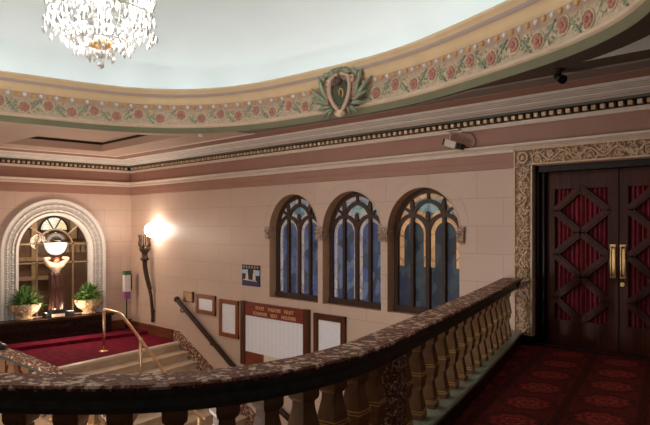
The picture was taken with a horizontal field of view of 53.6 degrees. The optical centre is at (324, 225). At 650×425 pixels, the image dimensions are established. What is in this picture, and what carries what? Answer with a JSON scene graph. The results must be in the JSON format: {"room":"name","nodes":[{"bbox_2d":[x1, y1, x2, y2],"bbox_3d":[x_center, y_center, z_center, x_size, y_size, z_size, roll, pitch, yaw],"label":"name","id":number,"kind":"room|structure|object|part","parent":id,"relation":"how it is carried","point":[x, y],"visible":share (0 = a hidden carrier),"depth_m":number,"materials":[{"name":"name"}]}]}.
{"room":"cinema lobby","nodes":[
{"label":"cinema lobby","id":0,"kind":"room"},
{"bbox_2d":[19,215,85,316],"bbox_3d":[-7.627,0.500,16.662,7.400,4.600,3.040,0,0,-44],"label":"wall","id":1,"kind":"structure","parent":0,"point":[27,253],"depth_m":18.28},
{"bbox_2d":[38,216,68,230],"bbox_3d":[-7.808,-0.072,18.518,0.850,0.445,0.060,0,0,-44],"label":"window","id":2,"kind":"structure","parent":1,"relation":"in","point":[51,222],"depth_m":18.51,"materials":[{"name":"beige glass"}]},
{"bbox_2d":[0,191,130,320],"bbox_3d":[-9.621,1.815,12.495,12.540,5.270,0.140,0,0,-44],"label":"wall","id":3,"kind":"structure","parent":0,"point":[112,213],"depth_m":16.41,"materials":[{"name":"paint"}]},
{"bbox_2d":[0,199,105,320],"bbox_3d":[-6.504,0.768,15.457,2.480,2.816,0.215,0,0,-44],"label":"window","id":4,"kind":"structure","parent":3,"relation":"in","point":[14,231],"depth_m":15.22,"materials":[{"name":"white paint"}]},
{"bbox_2d":[112,319,131,328],"bbox_3d":[-5.297,2.570,16.554,0.680,0.300,0.034,0,0,-44],"label":"baseboard","id":5,"kind":"structure","parent":3,"relation":"attached to","point":[116,324],"depth_m":16.54,"materials":[{"name":"brown wood"}]},
{"bbox_2d":[5,327,179,373],"bbox_3d":[-8.198,3.540,11.024,12.540,1.820,3.953,0,0,-44],"label":"floor","id":6,"kind":"structure","parent":0,"point":[76,354],"depth_m":14.11,"materials":[{"name":"carpet"}]},
{"bbox_2d":[0,311,113,344],"bbox_3d":[-7.123,2.393,14.479,4.790,0.475,0.460,0,0,-44],"label":"console","id":7,"kind":"object","parent":6,"relation":"on","point":[36,329],"visible":0.94,"depth_m":14.98,"materials":[{"name":"brown wood"}]},
{"bbox_3d":[-6.975,2.375,14.362,0.800,0.210,0.015,0,0,-44],"label":"panel","id":8,"kind":"part","parent":7,"relation":"part of","materials":[{"name":"brown wood"}]},
{"bbox_2d":[6,285,47,320],"bbox_3d":[-6.845,1.742,14.723,0.968,0.815,0.471,0,0,-44],"label":"urn","id":9,"kind":"object","parent":7,"relation":"on","point":[25,306],"visible":1,"depth_m":14.65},
{"bbox_2d":[42,312,48,318],"bbox_3d":[-6.520,2.087,15.007,0.060,0.125,0.240,0,0,-44],"label":"box","id":10,"kind":"object","parent":7,"relation":"on","point":[45,315],"visible":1,"depth_m":14.93,"materials":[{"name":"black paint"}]},
{"bbox_3d":[-6.320,2.375,14.994,0.800,0.210,0.015,0,0,-44],"label":"panel","id":11,"kind":"part","parent":7,"relation":"part of","materials":[{"name":"brown wood"}]},
{"bbox_2d":[43,243,68,318],"bbox_3d":[-6.378,1.150,15.227,0.608,2.000,0.510,0,0,-44],"label":"statue","id":12,"kind":"object","parent":7,"relation":"on","point":[55,309],"visible":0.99,"depth_m":15.12,"materials":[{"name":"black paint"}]},
{"bbox_2d":[44,243,66,254],"bbox_3d":[-6.378,0.417,15.227,0.510,0.535,0.510,0,0,-44],"label":"globe lamp","id":13,"kind":"object","parent":12,"relation":"attached to","point":[52,248],"depth_m":15.05,"materials":[{"name":"white glass"}]},
{"bbox_3d":[-6.250,2.095,15.080,0.300,0.070,0.010,0,0,-44],"label":"title plate","id":14,"kind":"part","parent":12,"relation":"part of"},
{"bbox_2d":[0,311,113,325],"bbox_3d":[-7.123,2.183,14.479,4.790,0.055,0.460,0,0,-44],"label":"countertop","id":15,"kind":"structure","parent":7,"relation":"on","point":[76,316],"depth_m":14.98,"materials":[{"name":"brown wood"}]},
{"bbox_2d":[66,310,73,316],"bbox_3d":[-6.121,2.087,15.392,0.150,0.125,0.240,0,0,-44],"label":"box","id":16,"kind":"object","parent":7,"relation":"on","point":[70,312],"visible":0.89,"depth_m":15.31,"materials":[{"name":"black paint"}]},
{"bbox_2d":[71,281,103,313],"bbox_3d":[-5.790,1.734,15.741,0.899,0.833,0.474,0,0,-44],"label":"urn","id":17,"kind":"object","parent":7,"relation":"on","point":[89,300],"visible":1,"depth_m":15.68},
{"bbox_3d":[-5.666,2.375,15.627,0.800,0.210,0.015,0,0,-44],"label":"panel","id":18,"kind":"part","parent":7,"relation":"part of","materials":[{"name":"brown wood"}]},
{"bbox_2d":[120,271,131,330],"bbox_3d":[-5.044,1.885,16.350,0.340,1.490,0.340,0,0,-44],"label":"stand","id":19,"kind":"object","parent":6,"relation":"on","point":[127,275],"visible":0.9,"depth_m":16.26,"materials":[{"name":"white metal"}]},
{"bbox_2d":[123,275,130,291],"bbox_3d":[-5.031,1.450,16.308,0.160,0.420,0.120,0,0,-44],"label":"dispenser","id":20,"kind":"object","parent":19,"relation":"on","point":[126,278],"depth_m":16.26,"materials":[{"name":"white plastic"}]},
{"bbox_2d":[0,0,505,88],"bbox_3d":[-2.295,-3.600,6.545,10.062,2.500,11.322,0,0,-44],"label":"ceiling","id":21,"kind":"structure","parent":0,"point":[201,43],"depth_m":11.39,"materials":[{"name":"white paint"}]},
{"bbox_2d":[41,0,157,68],"bbox_3d":[-2.304,-3.132,6.616,1.156,3.035,1.178,0,0,-44],"label":"chandelier","id":22,"kind":"object","parent":21,"relation":"hanging from","point":[100,43],"visible":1,"depth_m":6.52,"materials":[{"name":"clear glass"}]},
{"bbox_3d":[-2.554,-2.059,6.495,0.481,0.301,0.105,0,0,-26],"label":"arm","id":23,"kind":"part","parent":22,"relation":"part of","materials":[{"name":"clear glass"}]},
{"bbox_3d":[-2.578,-2.059,6.663,0.481,0.301,0.105,0,0,10],"label":"arm","id":24,"kind":"part","parent":22,"relation":"part of","materials":[{"name":"clear glass"}]},
{"bbox_3d":[-2.426,-2.059,6.364,0.460,0.301,0.197,0,0,-44],"label":"arm","id":25,"kind":"part","parent":22,"relation":"part of","materials":[{"name":"clear glass"}]},
{"bbox_3d":[-2.498,-2.059,6.813,0.105,0.301,0.481,0,0,-44],"label":"arm","id":26,"kind":"part","parent":22,"relation":"part of","materials":[{"name":"clear glass"}]},
{"bbox_3d":[-2.269,-2.059,6.344,0.105,0.301,0.481,0,0,-8],"label":"arm","id":27,"kind":"part","parent":22,"relation":"part of","materials":[{"name":"clear glass"}]},
{"bbox_3d":[-2.308,-2.400,6.616,1.024,1.023,1.024,0,0,-44],"label":"ring frame","id":28,"kind":"part","parent":22,"relation":"part of","materials":[{"name":"clear glass"}]},
{"bbox_3d":[-2.308,-1.870,6.616,0.240,0.100,0.240,0,0,-44],"label":"lamp shade","id":29,"kind":"part","parent":22,"relation":"part of","materials":[{"name":"gold metal"}]},
{"bbox_3d":[-2.308,-2.435,6.616,0.195,1.430,0.200,0,0,-44],"label":"stem","id":30,"kind":"part","parent":22,"relation":"part of","materials":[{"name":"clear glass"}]},
{"bbox_3d":[-2.346,-2.059,6.887,0.105,0.301,0.481,0,0,-8],"label":"arm","id":31,"kind":"part","parent":22,"relation":"part of","materials":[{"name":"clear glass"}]},
{"bbox_3d":[-2.117,-2.059,6.418,0.105,0.301,0.481,0,0,-44],"label":"arm","id":32,"kind":"part","parent":22,"relation":"part of","materials":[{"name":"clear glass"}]},
{"bbox_3d":[-2.179,-2.059,6.858,0.105,0.301,0.481,0,0,28],"label":"arm","id":33,"kind":"part","parent":22,"relation":"part of","materials":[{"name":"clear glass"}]},
{"bbox_3d":[-2.038,-2.059,6.568,0.481,0.301,0.105,0,0,10],"label":"arm","id":34,"kind":"part","parent":22,"relation":"part of","materials":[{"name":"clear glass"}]},
{"bbox_3d":[-2.061,-2.059,6.736,0.481,0.301,0.105,0,0,-26],"label":"arm","id":35,"kind":"part","parent":22,"relation":"part of","materials":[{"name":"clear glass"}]},
{"bbox_3d":[-2.092,-2.310,7.022,0.053,0.160,0.056,0,0,-44],"label":"bulb","id":36,"kind":"part","parent":22,"relation":"part of","materials":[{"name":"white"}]},
{"bbox_2d":[131,168,513,424],"bbox_3d":[1.355,1.815,10.352,0.260,5.270,18.200,0,0,-44],"label":"wall","id":37,"kind":"structure","parent":0,"point":[201,244],"depth_m":12.90,"materials":[{"name":"paint"}]},
{"bbox_2d":[138,223,157,322],"bbox_3d":[-4.360,1.160,15.823,0.344,2.460,0.680,0,0,-44],"label":"sconce","id":38,"kind":"object","parent":37,"relation":"attached to","point":[151,230],"visible":1,"depth_m":15.86,"materials":[{"name":"brown metal"}]},
{"bbox_3d":[-4.465,0.389,15.909,0.391,0.354,0.297,0,0,30],"label":"crown","id":39,"kind":"part","parent":38,"relation":"part of","materials":[{"name":"brown metal"}]},
{"bbox_3d":[-4.373,1.584,15.912,0.324,1.613,0.141,0,0,14],"label":"stem","id":40,"kind":"part","parent":38,"relation":"part of","materials":[{"name":"brown metal"}]},
{"bbox_3d":[-4.242,0.100,15.679,0.310,0.340,0.310,0,0,-44],"label":"lamp shade","id":41,"kind":"part","parent":38,"relation":"part of","materials":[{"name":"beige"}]},
{"bbox_2d":[130,320,172,339],"bbox_3d":[-4.353,2.590,16.031,0.049,0.260,2.100,0,0,-44],"label":"trim","id":42,"kind":"structure","parent":37,"relation":"attached to","point":[154,330],"depth_m":15.83,"materials":[{"name":"brown wood"}]},
{"bbox_2d":[183,291,193,302],"bbox_3d":[-3.147,1.623,14.784,0.049,0.245,0.430,0,0,-44],"label":"plaque","id":43,"kind":"object","parent":37,"relation":"attached to","point":[187,296],"visible":1,"depth_m":14.78,"materials":[{"name":"brown metal"}]},
{"bbox_2d":[195,294,215,315],"bbox_3d":[-2.647,1.745,14.266,0.049,0.430,0.750,0,0,-44],"label":"frame","id":44,"kind":"object","parent":37,"relation":"attached to","point":[204,304],"visible":1,"depth_m":14.25,"materials":[{"name":"red wood"}]},
{"bbox_2d":[173,330,255,424],"bbox_3d":[-2.348,3.490,13.971,0.029,2.039,3.610,0,0,-44],"label":"baseboard","id":45,"kind":"structure","parent":37,"relation":"attached to","point":[185,345],"depth_m":14.47,"materials":[{"name":"stone"}]},
{"bbox_2d":[219,299,238,338],"bbox_3d":[-2.038,1.965,13.637,0.049,0.790,0.680,0,0,-44],"label":"frame","id":46,"kind":"object","parent":37,"relation":"attached to","point":[228,309],"visible":1,"depth_m":13.62,"materials":[{"name":"red wood"}]},
{"bbox_2d":[174,296,289,420],"bbox_3d":[-1.869,2.822,13.367,0.179,2.375,4.654,0,0,-44],"label":"handrail","id":47,"kind":"object","parent":37,"relation":"attached to","point":[282,412],"visible":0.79,"depth_m":13.97,"materials":[{"name":"brown wood"}]},
{"bbox_2d":[242,264,259,286],"bbox_3d":[-1.509,1.010,13.113,0.016,0.430,0.590,0,0,-44],"label":"poster","id":48,"kind":"object","parent":37,"relation":"attached to","point":[250,274],"visible":1,"depth_m":13.09,"materials":[{"name":"paper"}]},
{"bbox_2d":[264,227,273,238],"bbox_3d":[-1.110,0.138,12.743,0.158,0.245,0.138,0,0,-44],"label":"trim","id":49,"kind":"structure","parent":37,"relation":"attached to","point":[269,231],"depth_m":12.70,"materials":[{"name":"beige stone"}]},
{"bbox_2d":[240,300,310,364],"bbox_3d":[-1.006,2.190,12.555,0.069,1.300,2.070,0,0,-44],"label":"board","id":50,"kind":"object","parent":37,"relation":"attached to","point":[268,332],"visible":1,"depth_m":12.57,"materials":[{"name":"brown wood"}]},
{"bbox_3d":[-1.677,2.190,13.249,0.069,1.300,0.140,0,0,-44],"label":"post","id":51,"kind":"part","parent":50,"relation":"part of","materials":[{"name":"brown wood"}]},
{"bbox_3d":[-1.420,2.700,12.997,0.049,0.280,0.580,0,0,-44],"label":"panel","id":52,"kind":"part","parent":50,"relation":"part of","materials":[{"name":"brown wood"}]},
{"bbox_3d":[-0.336,2.190,11.862,0.069,1.300,0.140,0,0,-44],"label":"post","id":53,"kind":"part","parent":50,"relation":"part of","materials":[{"name":"brown wood"}]},
{"bbox_2d":[275,195,317,301],"bbox_3d":[-0.480,0.405,12.328,0.110,1.991,1.372,0,0,-44],"label":"window","id":54,"kind":"structure","parent":37,"relation":"in","point":[296,242],"depth_m":12.37,"materials":[{"name":"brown glass"}]},
{"bbox_3d":[-0.461,0.599,12.346,0.012,1.543,1.312,0,0,-44],"label":"glass","id":55,"kind":"part","parent":54,"relation":"part of","materials":[{"name":"blue glass"}]},
{"bbox_3d":[-0.466,-0.213,12.342,0.001,0.696,1.312,0,0,-44],"label":"glass","id":56,"kind":"part","parent":54,"relation":"part of","materials":[{"name":"blue glass"}]},
{"bbox_2d":[315,227,327,239],"bbox_3d":[-0.071,0.138,11.669,0.158,0.245,0.206,0,0,-44],"label":"trim","id":57,"kind":"structure","parent":37,"relation":"attached to","point":[321,232],"depth_m":11.62,"materials":[{"name":"beige stone"}]},
{"bbox_2d":[0,58,649,194],"bbox_3d":[-3.227,-1.252,5.883,12.540,0.905,18.255,0,0,-44],"label":"trim","id":58,"kind":"structure","parent":37,"relation":"attached to","point":[403,142],"depth_m":10.50,"materials":[{"name":"pink paint"}]},
{"bbox_2d":[313,313,346,351],"bbox_3d":[0.082,2.090,11.444,0.049,1.020,0.800,0,0,-44],"label":"frame","id":59,"kind":"object","parent":37,"relation":"attached to","point":[329,331],"visible":0.52,"depth_m":11.46,"materials":[{"name":"brown wood"}]},
{"bbox_2d":[329,192,380,308],"bbox_3d":[0.574,0.405,11.239,0.110,1.991,1.372,0,0,-44],"label":"window","id":60,"kind":"structure","parent":37,"relation":"in","point":[354,243],"depth_m":11.24,"materials":[{"name":"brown glass"}]},
{"bbox_3d":[0.592,0.599,11.257,0.012,1.543,1.312,0,0,-44],"label":"glass","id":61,"kind":"part","parent":60,"relation":"part of","materials":[{"name":"blue glass"}]},
{"bbox_3d":[0.588,-0.213,11.252,0.001,0.696,1.312,0,0,-44],"label":"glass","id":62,"kind":"part","parent":60,"relation":"part of","materials":[{"name":"glass"}]},
{"bbox_2d":[264,176,468,226],"bbox_3d":[0.446,-0.353,11.106,0.018,0.848,4.763,0,0,-44],"label":"trim","id":63,"kind":"structure","parent":37,"relation":"attached to","point":[418,176],"depth_m":10.72,"materials":[{"name":"stone"}]},
{"bbox_2d":[378,227,392,241],"bbox_3d":[0.988,0.138,10.574,0.158,0.245,0.222,0,0,-44],"label":"trim","id":64,"kind":"structure","parent":37,"relation":"attached to","point":[385,233],"depth_m":10.53,"materials":[{"name":"beige stone"}]},
{"bbox_2d":[393,188,458,313],"bbox_3d":[1.637,0.405,10.139,0.110,1.991,1.372,0,0,-44],"label":"window","id":65,"kind":"structure","parent":37,"relation":"in","point":[426,246],"depth_m":10.20,"materials":[{"name":"brown glass"}]},
{"bbox_3d":[1.656,0.599,10.157,0.012,1.543,1.312,0,0,-44],"label":"glass","id":66,"kind":"part","parent":65,"relation":"part of","materials":[{"name":"blue glass"}]},
{"bbox_3d":[1.649,0.067,10.150,0.008,1.166,1.187,0,0,-44],"label":"border glass","id":67,"kind":"part","parent":65,"relation":"part of","materials":[{"name":"glass"}]},
{"bbox_3d":[1.652,-0.213,10.153,0.001,0.696,1.312,0,0,-44],"label":"glass","id":68,"kind":"part","parent":65,"relation":"part of","materials":[{"name":"glass"}]},
{"bbox_2d":[442,128,475,149],"bbox_3d":[1.936,-1.258,9.376,0.177,0.325,0.521,0,0,-44],"label":"security camera","id":69,"kind":"object","parent":37,"relation":"attached to","point":[450,143],"visible":1,"depth_m":9.37,"materials":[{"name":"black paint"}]},
{"bbox_2d":[456,143,464,149],"bbox_3d":[1.959,-1.150,9.305,0.075,0.111,0.121,0,0,-31],"label":"lens","id":70,"kind":"object","parent":69,"relation":"attached to","point":[460,146],"depth_m":9.27,"materials":[{"name":"black glass"}]},
{"bbox_2d":[456,227,465,243],"bbox_3d":[2.031,0.138,9.495,0.158,0.245,0.138,0,0,-44],"label":"trim","id":71,"kind":"structure","parent":37,"relation":"attached to","point":[460,232],"depth_m":9.45,"materials":[{"name":"beige stone"}]},
{"bbox_2d":[514,137,649,361],"bbox_3d":[3.632,0.278,7.979,0.445,2.645,2.682,0,0,-44],"label":"door","id":72,"kind":"structure","parent":37,"relation":"in","point":[582,230],"depth_m":8.28,"materials":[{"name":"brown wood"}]},
{"bbox_2d":[557,187,607,323],"bbox_3d":[3.352,0.375,8.366,0.052,1.730,0.706,0,0,-44],"label":"curtain","id":73,"kind":"object","parent":72,"relation":"hanging from","point":[580,210],"depth_m":8.36,"materials":[{"name":"red fabric"}]},
{"bbox_3d":[3.568,0.440,8.001,0.081,0.378,0.028,0,0,-44],"label":"pull handle","id":74,"kind":"part","parent":72,"relation":"part of","materials":[{"name":"gold metal"}]},
{"bbox_3d":[3.596,0.440,8.028,0.008,0.420,0.072,0,0,-44],"label":"handle plate","id":75,"kind":"part","parent":72,"relation":"part of","materials":[{"name":"gold metal"}]},
{"bbox_3d":[3.653,0.440,7.913,0.081,0.378,0.028,0,0,-44],"label":"pull handle","id":76,"kind":"part","parent":72,"relation":"part of","materials":[{"name":"gold metal"}]},
{"bbox_3d":[3.681,0.440,7.940,0.008,0.420,0.072,0,0,-44],"label":"handle plate","id":77,"kind":"part","parent":72,"relation":"part of","materials":[{"name":"gold metal"}]},
{"bbox_2d":[630,185,649,328],"bbox_3d":[4.010,0.375,7.685,0.052,1.730,0.704,0,0,-44],"label":"curtain","id":78,"kind":"object","parent":72,"relation":"hanging from","point":[638,233],"depth_m":7.85,"materials":[{"name":"red fabric"}]},
{"bbox_2d":[0,12,649,155],"bbox_3d":[-3.246,-1.802,5.903,12.540,0.205,18.200,0,0,-44],"label":"ceiling","id":79,"kind":"structure","parent":0,"point":[632,44],"depth_m":11.69,"materials":[{"name":"beige paint"}]},
{"bbox_2d":[0,0,649,133],"bbox_3d":[-2.295,-2.087,6.545,10.062,0.785,11.322,0,0,-44],"label":"trim","id":80,"kind":"structure","parent":79,"relation":"attached to","point":[509,38],"depth_m":9.49,"materials":[{"name":"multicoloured paint"}]},
{"bbox_2d":[311,66,372,118],"bbox_3d":[0.228,-2.064,9.887,0.153,0.791,1.272,0,0,-44],"label":"cartouche","id":81,"kind":"object","parent":80,"relation":"attached to","point":[342,90],"visible":1,"depth_m":9.85,"materials":[{"name":"green metal"}]},
{"bbox_3d":[0.232,-2.033,9.890,0.109,0.687,0.593,0,0,-44],"label":"scroll frame","id":82,"kind":"part","parent":81,"relation":"part of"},
{"bbox_2d":[553,68,566,83],"bbox_3d":[2.550,-1.612,6.967,0.116,0.176,0.198,0,0,1],"label":"spotlight","id":83,"kind":"object","parent":79,"relation":"attached to","point":[562,79],"visible":1,"depth_m":6.92,"materials":[{"name":"black metal"}]},
{"bbox_2d":[452,345,649,424],"bbox_3d":[0.195,1.775,2.345,12.540,0.350,8.300,0,0,-44],"label":"floor","id":84,"kind":"structure","parent":0,"point":[538,385],"depth_m":6.22,"materials":[{"name":"carpet"}]},
{"bbox_2d":[0,278,521,424],"bbox_3d":[0.200,1.330,5.662,8.005,1.220,3.083,0,0,-44],"label":"balustrade","id":85,"kind":"object","parent":84,"relation":"on","point":[428,367],"visible":1,"depth_m":3.60,"materials":[{"name":"stone"}]},
{"label":"floor","id":86,"kind":"structure","parent":0,"visible":0},
{"bbox_2d":[53,238,86,312],"bbox_3d":[-6.841,1.580,18.870,2.200,2.440,0.160,0,0,-44],"label":"balustrade","id":87,"kind":"object","parent":86,"relation":"on","point":[80,268],"visible":0.25,"depth_m":18.43,"materials":[{"name":"brown wood"}]},
{"bbox_3d":[-6.841,0.395,18.870,2.200,0.070,0.160,0,0,-44],"label":"rail","id":88,"kind":"part","parent":87,"relation":"part of","materials":[{"name":"brown wood"}]},
{"label":"floor","id":89,"kind":"structure","parent":0,"visible":0},
{"bbox_2d":[0,341,106,424],"bbox_3d":[-4.726,3.060,9.138,5.908,2.780,0.878,0,0,15],"label":"balustrade","id":90,"kind":"object","parent":89,"relation":"on","point":[13,358],"visible":0.24,"depth_m":9.20,"materials":[{"name":"stone"}]},
{"bbox_2d":[76,350,246,424],"bbox_3d":[-3.727,3.670,11.363,3.244,1.560,6.718,0,0,31],"label":"staircase","id":91,"kind":"structure","parent":89,"relation":"on","point":[177,360],"depth_m":13.34,"materials":[{"name":"beige stone"}]},
{"bbox_2d":[99,308,206,424],"bbox_3d":[-3.451,3.009,12.517,0.200,2.482,4.007,0,0,-44],"label":"handrail","id":92,"kind":"object","parent":91,"relation":"on","point":[140,339],"visible":0.73,"depth_m":12.70,"materials":[{"name":"gold metal"}]},
{"bbox_3d":[-4.774,2.255,13.885,0.064,0.910,0.061,0,0,-44],"label":"post","id":93,"kind":"part","parent":92,"relation":"part of","materials":[{"name":"gold metal"}]},
{"bbox_3d":[-3.648,2.825,12.720,0.064,1.150,0.061,0,0,-44],"label":"post","id":94,"kind":"part","parent":92,"relation":"part of","materials":[{"name":"gold metal"}]},
{"bbox_3d":[-2.202,3.775,11.225,0.064,0.950,0.061,0,0,-44],"label":"post","id":95,"kind":"part","parent":92,"relation":"part of","materials":[{"name":"gold metal"}]}
]}

